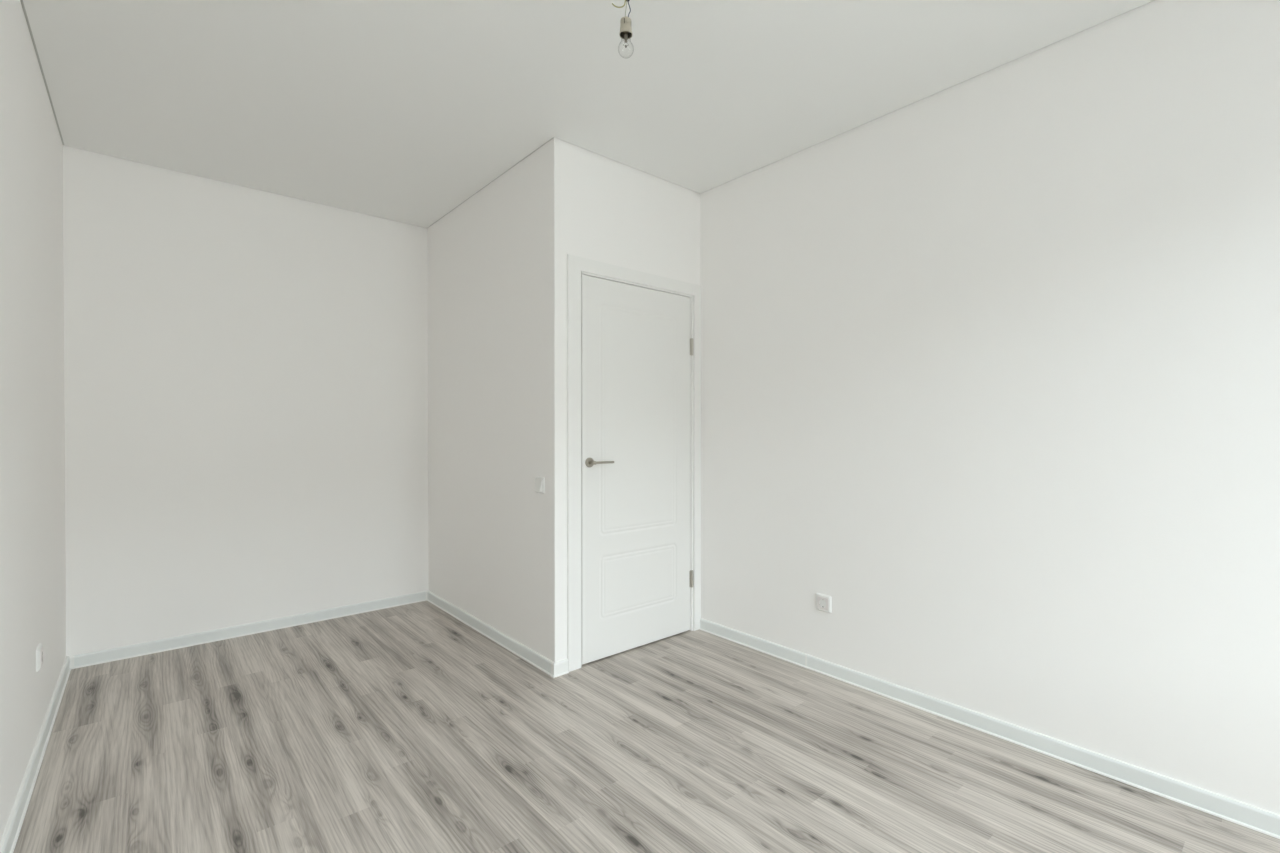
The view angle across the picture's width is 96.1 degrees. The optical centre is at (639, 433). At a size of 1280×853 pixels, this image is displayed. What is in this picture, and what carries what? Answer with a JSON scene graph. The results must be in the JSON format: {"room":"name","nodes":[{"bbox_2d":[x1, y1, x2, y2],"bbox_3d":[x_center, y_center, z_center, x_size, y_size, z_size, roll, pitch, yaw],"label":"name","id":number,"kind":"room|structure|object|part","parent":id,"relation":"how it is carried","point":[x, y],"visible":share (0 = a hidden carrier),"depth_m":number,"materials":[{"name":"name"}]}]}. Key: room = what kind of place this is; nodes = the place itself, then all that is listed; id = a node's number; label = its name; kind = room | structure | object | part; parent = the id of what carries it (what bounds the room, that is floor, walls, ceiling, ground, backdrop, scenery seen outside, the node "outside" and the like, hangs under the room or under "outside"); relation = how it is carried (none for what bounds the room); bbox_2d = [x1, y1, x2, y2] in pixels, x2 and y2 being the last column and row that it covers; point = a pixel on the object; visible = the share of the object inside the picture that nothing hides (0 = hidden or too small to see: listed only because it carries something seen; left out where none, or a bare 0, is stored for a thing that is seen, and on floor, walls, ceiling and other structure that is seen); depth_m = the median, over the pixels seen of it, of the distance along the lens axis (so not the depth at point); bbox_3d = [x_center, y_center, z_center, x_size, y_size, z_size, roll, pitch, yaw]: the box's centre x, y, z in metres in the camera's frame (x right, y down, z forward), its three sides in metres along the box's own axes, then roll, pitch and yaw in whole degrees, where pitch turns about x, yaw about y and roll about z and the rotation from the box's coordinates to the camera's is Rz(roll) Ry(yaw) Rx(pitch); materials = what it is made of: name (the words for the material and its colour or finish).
{"room":"empty room","nodes":[
{"label":"empty room","id":0,"kind":"room"},
{"bbox_2d":[0,0,65,842],"bbox_3d":[-1.211,-0.121,0.806,0.150,2.692,5.802,0,1,-41],"label":"wall","id":1,"kind":"structure","parent":0,"point":[32,400],"depth_m":2.02,"materials":[{"name":"paint"}]},
{"bbox_2d":[0,656,70,852],"bbox_3d":[-1.267,1.190,1.011,0.020,0.067,5.132,0,1,-41],"label":"baseboard","id":2,"kind":"structure","parent":1,"relation":"attached to","point":[11,833],"depth_m":2.01,"materials":[{"name":"plastic"}]},
{"bbox_2d":[36,643,42,671],"bbox_3d":[-2.282,0.850,2.186,0.013,0.085,0.085,0,1,-41],"label":"wall socket","id":3,"kind":"object","parent":1,"relation":"attached to","point":[39,650],"visible":1,"depth_m":2.16,"materials":[{"name":"white plastic"}]},
{"bbox_2d":[63,145,427,655],"bbox_3d":[-2.243,-0.141,3.645,1.982,2.692,0.150,0,1,-41],"label":"wall","id":4,"kind":"structure","parent":0,"point":[246,368],"depth_m":3.40,"materials":[{"name":"paint"}]},
{"bbox_2d":[69,590,427,668],"bbox_3d":[-2.233,1.172,3.551,1.862,0.067,0.020,0,1,-41],"label":"baseboard","id":5,"kind":"structure","parent":4,"relation":"attached to","point":[161,645],"depth_m":3.40,"materials":[{"name":"plastic"}]},
{"bbox_2d":[427,137,564,677],"bbox_3d":[-0.957,-0.141,3.517,0.082,2.692,1.719,0,1,-41],"label":"wall","id":6,"kind":"structure","parent":0,"point":[496,261],"depth_m":3.28,"materials":[{"name":"paint"}]},
{"bbox_2d":[534,476,544,493],"bbox_3d":[-0.522,0.265,2.964,0.021,0.085,0.085,0,1,-41],"label":"light switch","id":7,"kind":"object","parent":6,"relation":"attached to","point":[539,487],"visible":1,"depth_m":2.95,"materials":[{"name":"white plastic"}]},
{"bbox_2d":[554,659,568,677],"bbox_3d":[-0.400,1.177,2.885,0.091,0.067,0.020,0,1,-41],"label":"baseboard","id":8,"kind":"structure","parent":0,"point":[560,667],"depth_m":2.88,"materials":[{"name":"plastic"}]},
{"bbox_2d":[23,0,1153,227],"bbox_3d":[-0.163,-1.513,1.927,2.898,0.100,5.137,0,1,-41],"label":"ceiling","id":9,"kind":"structure","parent":0,"point":[403,111],"depth_m":2.37,"materials":[{"name":"white paint"}]},
{"bbox_2d":[612,0,631,47],"bbox_3d":[-0.051,-1.345,1.869,0.061,0.237,0.056,0,1,-41],"label":"lamp","id":10,"kind":"object","parent":9,"relation":"hanging from","point":[625,23],"visible":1,"depth_m":1.86,"materials":[{"name":"white"}]},
{"bbox_2d":[565,142,699,658],"bbox_3d":[-0.056,-0.139,3.289,0.989,2.692,0.160,0,1,-41],"label":"wall","id":11,"kind":"structure","parent":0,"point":[617,213],"depth_m":3.15,"materials":[{"name":"paint"}]},
{"bbox_2d":[567,254,700,671],"bbox_3d":[-0.020,0.149,3.257,0.977,2.116,0.175,0,1,-41],"label":"door","id":12,"kind":"structure","parent":11,"relation":"attached to","point":[634,336],"depth_m":3.19,"materials":[{"name":"wood"}]},
{"bbox_3d":[-0.262,0.150,3.005,0.052,0.052,0.009,0,1,-41],"label":"handle","id":13,"kind":"part","parent":12,"relation":"part of","materials":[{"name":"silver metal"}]},
{"bbox_3d":[-0.201,0.150,3.019,0.131,0.019,0.051,0,1,-41],"label":"lever","id":14,"kind":"part","parent":12,"relation":"part of","materials":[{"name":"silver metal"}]},
{"bbox_2d":[13,601,1279,852],"bbox_3d":[-0.140,1.217,1.920,2.973,0.001,5.282,0,1,-41],"label":"floor","id":15,"kind":"structure","parent":0,"point":[407,728],"depth_m":2.13,"materials":[{"name":"grey laminate"}]},
{"bbox_2d":[700,0,1279,814],"bbox_3d":[1.651,-0.131,2.175,0.150,2.692,4.153,0,1,-41],"label":"wall","id":16,"kind":"structure","parent":0,"point":[990,360],"depth_m":2.22,"materials":[{"name":"paint"}]},
{"bbox_2d":[20,0,1118,226],"bbox_3d":[-0.163,-1.515,1.927,3.213,0.096,5.452,0,1,-41],"label":"trim","id":17,"kind":"structure","parent":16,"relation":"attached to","point":[21,1],"depth_m":2.41,"materials":[{"name":"grey"}]},
{"bbox_2d":[816,593,831,612],"bbox_3d":[0.925,0.856,2.902,0.013,0.085,0.085,0,1,-41],"label":"wall socket","id":18,"kind":"object","parent":16,"relation":"attached to","point":[823,602],"visible":1,"depth_m":2.89,"materials":[{"name":"white plastic"}]},
{"bbox_2d":[699,618,1279,838],"bbox_3d":[1.486,1.181,2.246,0.020,0.067,3.420,0,1,-41],"label":"baseboard","id":19,"kind":"structure","parent":16,"relation":"attached to","point":[1252,817],"depth_m":2.20,"materials":[{"name":"plastic"}]}
]}

